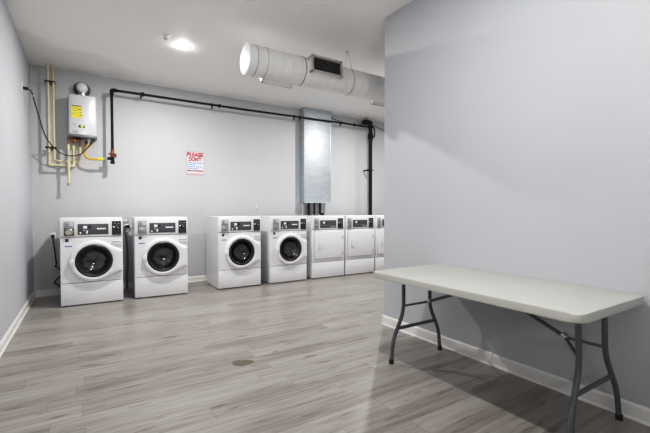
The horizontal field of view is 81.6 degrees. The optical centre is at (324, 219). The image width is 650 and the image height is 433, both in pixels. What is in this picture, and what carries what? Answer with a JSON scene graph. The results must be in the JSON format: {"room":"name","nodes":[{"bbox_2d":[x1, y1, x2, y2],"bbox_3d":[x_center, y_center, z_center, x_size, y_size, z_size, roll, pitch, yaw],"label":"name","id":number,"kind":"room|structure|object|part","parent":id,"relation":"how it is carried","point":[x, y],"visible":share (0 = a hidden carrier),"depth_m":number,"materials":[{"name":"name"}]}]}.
{"room":"laundry","nodes":[
{"label":"laundry","id":0,"kind":"room"},
{"bbox_2d":[0,0,33,341],"bbox_3d":[-0.997,-0.407,0.264,0.150,3.183,11.829,-1,2,-32],"label":"wall","id":1,"kind":"structure","parent":0,"point":[16,223],"depth_m":3.88,"materials":[{"name":"grey paint"}]},
{"bbox_2d":[0,291,35,357],"bbox_3d":[-0.925,1.137,0.345,0.020,0.092,11.529,-1,2,-32],"label":"baseboard","id":2,"kind":"structure","parent":1,"relation":"attached to","point":[11,331],"depth_m":3.77,"materials":[{"name":"white paint"}]},
{"bbox_2d":[30,65,383,295],"bbox_3d":[-0.086,-0.582,7.756,9.420,3.183,0.150,-1,2,-32],"label":"wall","id":3,"kind":"structure","parent":0,"point":[251,159],"depth_m":6.16,"materials":[{"name":"grey paint"}]},
{"bbox_2d":[50,233,55,240],"bbox_3d":[-3.831,0.239,5.303,0.074,0.116,0.009,-1,2,-32],"label":"wall outlet","id":4,"kind":"object","parent":3,"relation":"attached to","point":[50,233],"visible":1,"depth_m":5.30,"materials":[{"name":"white plastic"}]},
{"bbox_2d":[51,235,60,287],"bbox_3d":[-3.748,0.621,5.321,0.190,0.824,0.056,-1,2,-28],"label":"power cord","id":5,"kind":"object","parent":3,"relation":"attached to","point":[52,236],"visible":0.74,"depth_m":5.29,"materials":[{"name":"black rubber"}]},
{"bbox_2d":[68,82,96,144],"bbox_3d":[-3.447,-1.532,5.362,0.344,0.901,0.252,-1,2,-32],"label":"water heater","id":6,"kind":"object","parent":3,"relation":"attached to","point":[82,108],"visible":1,"depth_m":5.28,"materials":[{"name":"silver metal"}]},
{"bbox_2d":[23,86,93,155],"bbox_3d":[-3.591,-1.234,4.969,0.335,0.716,0.971,0,1,14],"label":"power cord","id":7,"kind":"object","parent":6,"relation":"attached to","point":[24,88],"visible":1,"depth_m":5.01,"materials":[{"name":"black rubber"}]},
{"bbox_2d":[67,137,70,185],"bbox_3d":[-3.574,-0.816,5.252,0.042,0.678,0.041,-1,2,-32],"label":"drain pipe","id":8,"kind":"object","parent":6,"relation":"attached to","point":[68,144],"visible":1,"depth_m":5.24,"materials":[{"name":"beige plastic"}]},
{"bbox_2d":[77,139,80,161],"bbox_3d":[-3.483,-0.986,5.339,0.029,0.343,0.063,0,1,13],"label":"pipe","id":9,"kind":"object","parent":6,"relation":"attached to","point":[79,160],"visible":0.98,"depth_m":5.34,"materials":[{"name":"beige plastic"}]},
{"bbox_2d":[84,142,106,160],"bbox_3d":[-3.290,-0.982,5.412,0.305,0.272,0.073,0,1,-13],"label":"gas hose","id":10,"kind":"object","parent":6,"relation":"attached to","point":[88,143],"visible":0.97,"depth_m":5.39,"materials":[{"name":"metal"}]},
{"bbox_2d":[36,275,206,296],"bbox_3d":[-0.032,0.965,7.726,9.400,0.092,0.020,-1,2,-32],"label":"baseboard","id":11,"kind":"structure","parent":3,"relation":"attached to","point":[48,292],"depth_m":5.35,"materials":[{"name":"white paint"}]},
{"bbox_2d":[122,217,128,224],"bbox_3d":[-3.061,0.016,5.758,0.110,0.110,0.058,-1,2,-32],"label":"outlet box","id":12,"kind":"object","parent":3,"relation":"attached to","point":[125,220],"visible":0.65,"depth_m":5.75,"materials":[{"name":"plastic"}]},
{"bbox_2d":[123,224,130,288],"bbox_3d":[-3.028,0.555,5.755,0.127,0.985,0.118,-1,2,-32],"label":"hose","id":13,"kind":"object","parent":3,"relation":"attached to","point":[125,226],"visible":0.95,"depth_m":5.73,"materials":[{"name":"black plastic"}]},
{"bbox_2d":[186,151,203,175],"bbox_3d":[-2.179,-0.947,6.327,0.288,0.390,0.004,-1,2,-32],"label":"wall sign","id":14,"kind":"object","parent":3,"relation":"attached to","point":[194,161],"visible":1,"depth_m":6.32,"materials":[{"name":"paper"}]},
{"bbox_3d":[-2.179,-0.908,6.327,0.272,0.122,0.002,-1,2,-32],"label":"text panel","id":15,"kind":"part","parent":14,"relation":"part of","materials":[{"name":"white paper"}]},
{"bbox_2d":[300,107,330,214],"bbox_3d":[-0.190,-1.086,7.479,0.620,2.162,0.186,-1,2,-32],"label":"duct","id":16,"kind":"object","parent":3,"relation":"attached to","point":[315,136],"visible":0.92,"depth_m":7.38,"materials":[{"name":"silver metal"}]},
{"bbox_2d":[5,0,411,122],"bbox_3d":[3.043,-2.108,2.789,9.720,0.100,11.829,-1,2,-32],"label":"ceiling","id":17,"kind":"structure","parent":0,"point":[115,39],"depth_m":4.38,"materials":[{"name":"white paint"}]},
{"bbox_2d":[46,65,74,166],"bbox_3d":[-3.663,-1.427,5.228,0.315,1.375,0.037,-1,2,-32],"label":"pipe","id":18,"kind":"object","parent":17,"relation":"hanging from","point":[47,66],"visible":1,"depth_m":5.15,"materials":[{"name":"beige plastic"}]},
{"bbox_2d":[52,66,79,162],"bbox_3d":[-3.636,-1.459,5.292,0.320,1.313,0.037,-1,2,-32],"label":"pipe","id":19,"kind":"object","parent":17,"relation":"hanging from","point":[53,90],"visible":0.93,"depth_m":5.21,"materials":[{"name":"beige plastic"}]},
{"bbox_2d":[161,33,169,39],"bbox_3d":[-1.802,-2.068,4.257,0.096,0.049,0.096,-1,2,-32],"label":"sprinkler head","id":20,"kind":"object","parent":17,"relation":"attached to","point":[165,35],"visible":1,"depth_m":4.25},
{"bbox_2d":[176,43,189,48],"bbox_3d":[-1.715,-2.086,4.549,0.160,0.026,0.160,-1,2,-32],"label":"recessed light","id":21,"kind":"object","parent":17,"relation":"in","point":[179,45],"visible":1,"depth_m":4.51,"materials":[{"name":"white ceramic"}]},
{"bbox_2d":[240,43,384,106],"bbox_3d":[2.041,-1.851,5.824,6.841,0.558,0.434,-1,2,-32],"label":"air duct","id":22,"kind":"object","parent":17,"relation":"hanging from","point":[273,67],"visible":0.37,"depth_m":4.28,"materials":[{"name":"white metal"}]},
{"bbox_2d":[260,79,291,88],"bbox_3d":[-0.574,-1.612,4.356,0.382,0.150,0.120,-1,2,-32],"label":"grille","id":23,"kind":"object","parent":22,"relation":"attached to","point":[265,81],"depth_m":4.31,"materials":[{"name":"white metal"}]},
{"bbox_2d":[311,54,342,77],"bbox_3d":[0.020,-1.758,4.325,0.420,0.199,0.066,-1,2,-32],"label":"grille","id":24,"kind":"object","parent":22,"relation":"attached to","point":[321,67],"depth_m":4.32,"materials":[{"name":"black metal"}]},
{"bbox_2d":[0,272,649,432],"bbox_3d":[3.043,1.174,2.866,9.720,0.100,11.829,-1,2,-32],"label":"floor","id":25,"kind":"structure","parent":0,"point":[319,348],"depth_m":2.70,"materials":[{"name":"grey laminate"}]},
{"bbox_2d":[59,217,122,306],"bbox_3d":[-3.131,0.519,5.073,0.685,1.106,0.719,-1,2,-32],"label":"washing machine","id":26,"kind":"object","parent":25,"relation":"on","point":[91,248],"visible":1,"depth_m":4.80,"materials":[{"name":"white metal"}]},
{"bbox_3d":[-3.161,0.152,4.654,0.102,0.092,0.006,-1,2,-32],"label":"dial plate","id":27,"kind":"part","parent":26,"relation":"part of","materials":[{"name":"silver metal"}]},
{"bbox_3d":[-2.970,0.095,4.808,0.675,0.232,0.036,-1,2,-32],"label":"control panel","id":28,"kind":"part","parent":26,"relation":"part of","materials":[{"name":"white plastic"}]},
{"bbox_3d":[-2.974,0.502,4.824,0.679,0.572,0.040,-1,2,-32],"label":"panel","id":29,"kind":"part","parent":26,"relation":"part of","materials":[{"name":"white metal"}]},
{"bbox_3d":[-2.971,0.928,4.830,0.679,0.272,0.030,-1,2,-32],"label":"panel","id":30,"kind":"part","parent":26,"relation":"part of","materials":[{"name":"white metal"}]},
{"bbox_3d":[-2.950,0.118,4.799,0.334,0.135,0.009,-1,2,-32],"label":"display panel","id":31,"kind":"part","parent":26,"relation":"part of","materials":[{"name":"grey plastic"}]},
{"bbox_3d":[-2.967,0.522,4.843,0.332,0.332,0.094,-1,2,-32],"label":"door glass","id":32,"kind":"part","parent":26,"relation":"part of","materials":[{"name":"black glass"}]},
{"bbox_3d":[-2.917,0.522,4.813,0.577,0.524,0.042,-1,2,-32],"label":"door","id":33,"kind":"part","parent":26,"relation":"part of","materials":[{"name":"white plastic"}]},
{"bbox_3d":[-2.735,0.301,4.947,0.112,0.064,0.022,-1,2,-32],"label":"detergent drawer","id":34,"kind":"part","parent":26,"relation":"part of","materials":[{"name":"plastic"}]},
{"bbox_2d":[132,216,187,297],"bbox_3d":[-2.422,0.509,5.516,0.685,1.106,0.719,-1,2,-29],"label":"washing machine","id":35,"kind":"object","parent":25,"relation":"on","point":[159,244],"visible":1,"depth_m":5.24,"materials":[{"name":"white metal"}]},
{"bbox_3d":[-2.274,0.084,5.243,0.675,0.232,0.036,-1,2,-29],"label":"control panel","id":36,"kind":"part","parent":35,"relation":"part of","materials":[{"name":"white plastic"}]},
{"bbox_3d":[-2.278,0.492,5.259,0.679,0.572,0.040,-1,2,-29],"label":"panel","id":37,"kind":"part","parent":35,"relation":"part of","materials":[{"name":"white metal"}]},
{"bbox_3d":[-2.275,0.918,5.265,0.679,0.272,0.030,-1,2,-29],"label":"panel","id":38,"kind":"part","parent":35,"relation":"part of","materials":[{"name":"white metal"}]},
{"bbox_3d":[-2.255,0.108,5.233,0.334,0.135,0.009,-1,2,-29],"label":"display panel","id":39,"kind":"part","parent":35,"relation":"part of","materials":[{"name":"grey plastic"}]},
{"bbox_3d":[-2.270,0.512,5.277,0.332,0.332,0.094,-1,2,-29],"label":"door glass","id":40,"kind":"part","parent":35,"relation":"part of","materials":[{"name":"black glass"}]},
{"bbox_3d":[-2.221,0.512,5.245,0.577,0.524,0.042,-1,2,-29],"label":"door","id":41,"kind":"part","parent":35,"relation":"part of","materials":[{"name":"white plastic"}]},
{"bbox_3d":[-2.032,0.291,5.369,0.112,0.064,0.022,-1,2,-29],"label":"detergent drawer","id":42,"kind":"part","parent":35,"relation":"part of","materials":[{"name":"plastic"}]},
{"bbox_2d":[206,216,260,288],"bbox_3d":[-1.484,0.495,6.118,0.685,1.106,0.719,-1,2,-32],"label":"washing machine","id":43,"kind":"object","parent":25,"relation":"on","point":[233,243],"visible":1,"depth_m":5.87,"materials":[{"name":"white metal"}]},
{"bbox_3d":[-1.324,0.904,5.875,0.679,0.272,0.030,-1,2,-32],"label":"panel","id":44,"kind":"part","parent":43,"relation":"part of","materials":[{"name":"white metal"}]},
{"bbox_3d":[-1.327,0.478,5.870,0.679,0.572,0.040,-1,2,-32],"label":"panel","id":45,"kind":"part","parent":43,"relation":"part of","materials":[{"name":"white metal"}]},
{"bbox_3d":[-1.323,0.070,5.853,0.675,0.232,0.036,-1,2,-32],"label":"control panel","id":46,"kind":"part","parent":43,"relation":"part of","materials":[{"name":"white plastic"}]},
{"bbox_3d":[-1.303,0.094,5.845,0.334,0.135,0.009,-1,2,-32],"label":"display panel","id":47,"kind":"part","parent":43,"relation":"part of","materials":[{"name":"grey plastic"}]},
{"bbox_3d":[-1.320,0.497,5.888,0.332,0.332,0.094,-1,2,-32],"label":"door glass","id":48,"kind":"part","parent":43,"relation":"part of","materials":[{"name":"black glass"}]},
{"bbox_3d":[-1.270,0.498,5.858,0.577,0.524,0.042,-1,2,-32],"label":"door","id":49,"kind":"part","parent":43,"relation":"part of","materials":[{"name":"white plastic"}]},
{"bbox_2d":[232,360,253,365],"bbox_3d":[-0.641,1.121,2.958,0.175,0.001,0.117,0,1,-12],"label":"stain","id":50,"kind":"object","parent":25,"relation":"on","point":[238,362],"depth_m":2.96,"materials":[{"name":"beige"}]},
{"bbox_2d":[260,216,306,283],"bbox_3d":[-0.770,0.484,6.571,0.685,1.106,0.719,-1,2,-32],"label":"washing machine","id":51,"kind":"object","parent":25,"relation":"on","point":[283,238],"visible":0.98,"depth_m":6.29,"materials":[{"name":"white metal"}]},
{"bbox_3d":[-0.610,0.893,6.329,0.679,0.272,0.030,-1,2,-32],"label":"panel","id":52,"kind":"part","parent":51,"relation":"part of","materials":[{"name":"white metal"}]},
{"bbox_3d":[-0.613,0.467,6.323,0.679,0.572,0.040,-1,2,-32],"label":"panel","id":53,"kind":"part","parent":51,"relation":"part of","materials":[{"name":"white metal"}]},
{"bbox_3d":[-0.609,0.059,6.307,0.675,0.232,0.036,-1,2,-32],"label":"control panel","id":54,"kind":"part","parent":51,"relation":"part of","materials":[{"name":"white plastic"}]},
{"bbox_3d":[-0.606,0.487,6.341,0.332,0.332,0.094,-1,2,-32],"label":"door glass","id":55,"kind":"part","parent":51,"relation":"part of","materials":[{"name":"black glass"}]},
{"bbox_3d":[-0.589,0.083,6.298,0.334,0.135,0.009,-1,2,-32],"label":"display panel","id":56,"kind":"part","parent":51,"relation":"part of","materials":[{"name":"grey plastic"}]},
{"bbox_3d":[-0.555,0.487,6.311,0.577,0.524,0.042,-1,2,-32],"label":"door","id":57,"kind":"part","parent":51,"relation":"part of","materials":[{"name":"white plastic"}]},
{"bbox_2d":[302,215,343,278],"bbox_3d":[-0.105,0.474,6.998,0.685,1.106,0.710,-1,2,-32],"label":"dryer","id":58,"kind":"object","parent":25,"relation":"on","point":[324,233],"visible":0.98,"depth_m":6.69,"materials":[{"name":"white metal"}]},
{"bbox_3d":[0.057,0.883,6.752,0.679,0.272,0.030,-1,2,-32],"label":"panel","id":59,"kind":"part","parent":58,"relation":"part of","materials":[{"name":"white metal"}]},
{"bbox_3d":[0.057,0.457,6.742,0.679,0.572,0.030,-1,2,-32],"label":"panel","id":60,"kind":"part","parent":58,"relation":"part of","materials":[{"name":"white metal"}]},
{"bbox_3d":[0.066,0.446,6.719,0.583,0.476,0.022,-1,2,-32],"label":"door","id":61,"kind":"part","parent":58,"relation":"part of","materials":[{"name":"white plastic"}]},
{"bbox_3d":[0.059,0.050,6.730,0.675,0.232,0.036,-1,2,-32],"label":"control panel","id":62,"kind":"part","parent":58,"relation":"part of","materials":[{"name":"white plastic"}]},
{"bbox_3d":[0.059,0.074,6.709,0.340,0.135,0.009,-1,2,-32],"label":"display panel","id":63,"kind":"part","parent":58,"relation":"part of","materials":[{"name":"grey plastic"}]},
{"bbox_2d":[334,215,373,274],"bbox_3d":[0.497,0.465,7.381,0.685,1.106,0.710,-1,2,-32],"label":"dryer","id":64,"kind":"object","parent":25,"relation":"on","point":[358,229],"visible":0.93,"depth_m":7.08,"materials":[{"name":"white metal"}]},
{"bbox_3d":[0.660,0.874,7.135,0.679,0.272,0.030,-1,2,-32],"label":"panel","id":65,"kind":"part","parent":64,"relation":"part of","materials":[{"name":"white metal"}]},
{"bbox_3d":[0.660,0.448,7.125,0.679,0.572,0.030,-1,2,-32],"label":"panel","id":66,"kind":"part","parent":64,"relation":"part of","materials":[{"name":"white metal"}]},
{"bbox_3d":[0.661,0.041,7.112,0.675,0.232,0.036,-1,2,-32],"label":"control panel","id":67,"kind":"part","parent":64,"relation":"part of","materials":[{"name":"white plastic"}]},
{"bbox_3d":[0.661,0.065,7.091,0.340,0.135,0.009,-1,2,-32],"label":"display panel","id":68,"kind":"part","parent":64,"relation":"part of","materials":[{"name":"grey plastic"}]},
{"bbox_3d":[0.668,0.437,7.101,0.583,0.476,0.022,-1,2,-32],"label":"door","id":69,"kind":"part","parent":64,"relation":"part of","materials":[{"name":"white plastic"}]},
{"bbox_2d":[362,120,374,214],"bbox_3d":[0.917,-0.575,8.171,0.308,3.150,0.184,-1,2,-32],"label":"standpipe","id":70,"kind":"object","parent":25,"relation":"on","point":[369,123],"visible":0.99,"depth_m":8.12,"materials":[{"name":"black metal"}]},
{"bbox_2d":[110,88,368,149],"bbox_3d":[-1.085,-1.517,6.779,4.842,0.938,0.084,-1,2,-33],"label":"gas pipe","id":71,"kind":"object","parent":70,"relation":"attached to","point":[112,90],"visible":1,"depth_m":6.06,"materials":[{"name":"black metal"}]},
{"bbox_2d":[107,150,116,163],"bbox_3d":[-3.105,-0.918,5.492,0.115,0.200,0.072,-1,2,-32],"label":"gas valve","id":72,"kind":"object","parent":71,"relation":"attached to","point":[112,154],"visible":1,"depth_m":5.48,"materials":[{"name":"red metal"}]},
{"bbox_2d":[374,215,383,270],"bbox_3d":[1.100,0.457,7.763,0.685,1.106,0.710,-1,2,-32],"label":"dryer","id":73,"kind":"object","parent":25,"relation":"on","point":[378,219],"visible":0.32,"depth_m":7.34,"materials":[{"name":"white metal"}]},
{"bbox_3d":[1.262,0.865,7.517,0.679,0.272,0.030,-1,2,-32],"label":"panel","id":74,"kind":"part","parent":73,"relation":"part of","materials":[{"name":"white metal"}]},
{"bbox_3d":[1.262,0.440,7.507,0.679,0.572,0.030,-1,2,-32],"label":"panel","id":75,"kind":"part","parent":73,"relation":"part of","materials":[{"name":"white metal"}]},
{"bbox_3d":[1.264,0.032,7.495,0.675,0.232,0.036,-1,2,-32],"label":"control panel","id":76,"kind":"part","parent":73,"relation":"part of","materials":[{"name":"white plastic"}]},
{"bbox_3d":[1.271,0.428,7.484,0.583,0.476,0.022,-1,2,-32],"label":"door","id":77,"kind":"part","parent":73,"relation":"part of","materials":[{"name":"white plastic"}]},
{"bbox_2d":[374,264,643,432],"bbox_3d":[1.075,0.772,2.527,0.762,0.724,1.478,-1,2,-32],"label":"folding table","id":78,"kind":"object","parent":25,"relation":"on","point":[579,305],"visible":1,"depth_m":2.14,"materials":[{"name":"beige plastic"}]},
{"bbox_3d":[0.572,0.785,2.973,0.156,0.675,0.029,-1,2,-32],"label":"leg","id":79,"kind":"part","parent":78,"relation":"part of","materials":[{"name":"grey metal"}]},
{"bbox_3d":[0.716,0.667,2.991,0.185,0.055,0.017,0,1,8],"label":"brace rod","id":80,"kind":"part","parent":78,"relation":"part of","materials":[{"name":"grey metal"}]},
{"bbox_3d":[0.933,0.780,3.202,0.156,0.675,0.029,-1,2,-32],"label":"leg","id":81,"kind":"part","parent":78,"relation":"part of","materials":[{"name":"grey metal"}]},
{"bbox_3d":[1.330,0.689,2.025,0.017,0.055,0.190,0,1,15],"label":"brace rod","id":82,"kind":"part","parent":78,"relation":"part of","materials":[{"name":"grey metal"}]},
{"bbox_3d":[1.257,0.810,1.895,0.035,0.676,0.161,1,2,44],"label":"leg","id":83,"kind":"part","parent":78,"relation":"part of","materials":[{"name":"grey metal"}]},
{"bbox_3d":[1.466,0.687,2.112,0.190,0.055,0.017,0,1,10],"label":"brace rod","id":84,"kind":"part","parent":78,"relation":"part of","materials":[{"name":"grey metal"}]},
{"bbox_3d":[1.618,0.805,2.123,0.161,0.676,0.035,0,1,-19],"label":"leg","id":85,"kind":"part","parent":78,"relation":"part of","materials":[{"name":"grey metal"}]},
{"bbox_2d":[384,0,649,407],"bbox_3d":[5.364,-0.452,2.209,6.165,3.183,7.997,-1,2,-32],"label":"wall","id":86,"kind":"structure","parent":0,"point":[517,132],"depth_m":2.67,"materials":[{"name":"grey paint"}]},
{"bbox_3d":[6.173,-0.351,-2.102,9.420,3.183,0.150,-1,2,-32],"label":"wall","id":87,"kind":"structure","parent":0,"visible":0},
{"bbox_2d":[381,315,649,426],"bbox_3d":[2.748,1.128,0.596,0.020,0.098,8.015,-1,2,-32],"label":"baseboard","id":88,"kind":"structure","parent":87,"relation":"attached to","point":[630,410],"depth_m":2.65,"materials":[{"name":"white paint"}]}
]}

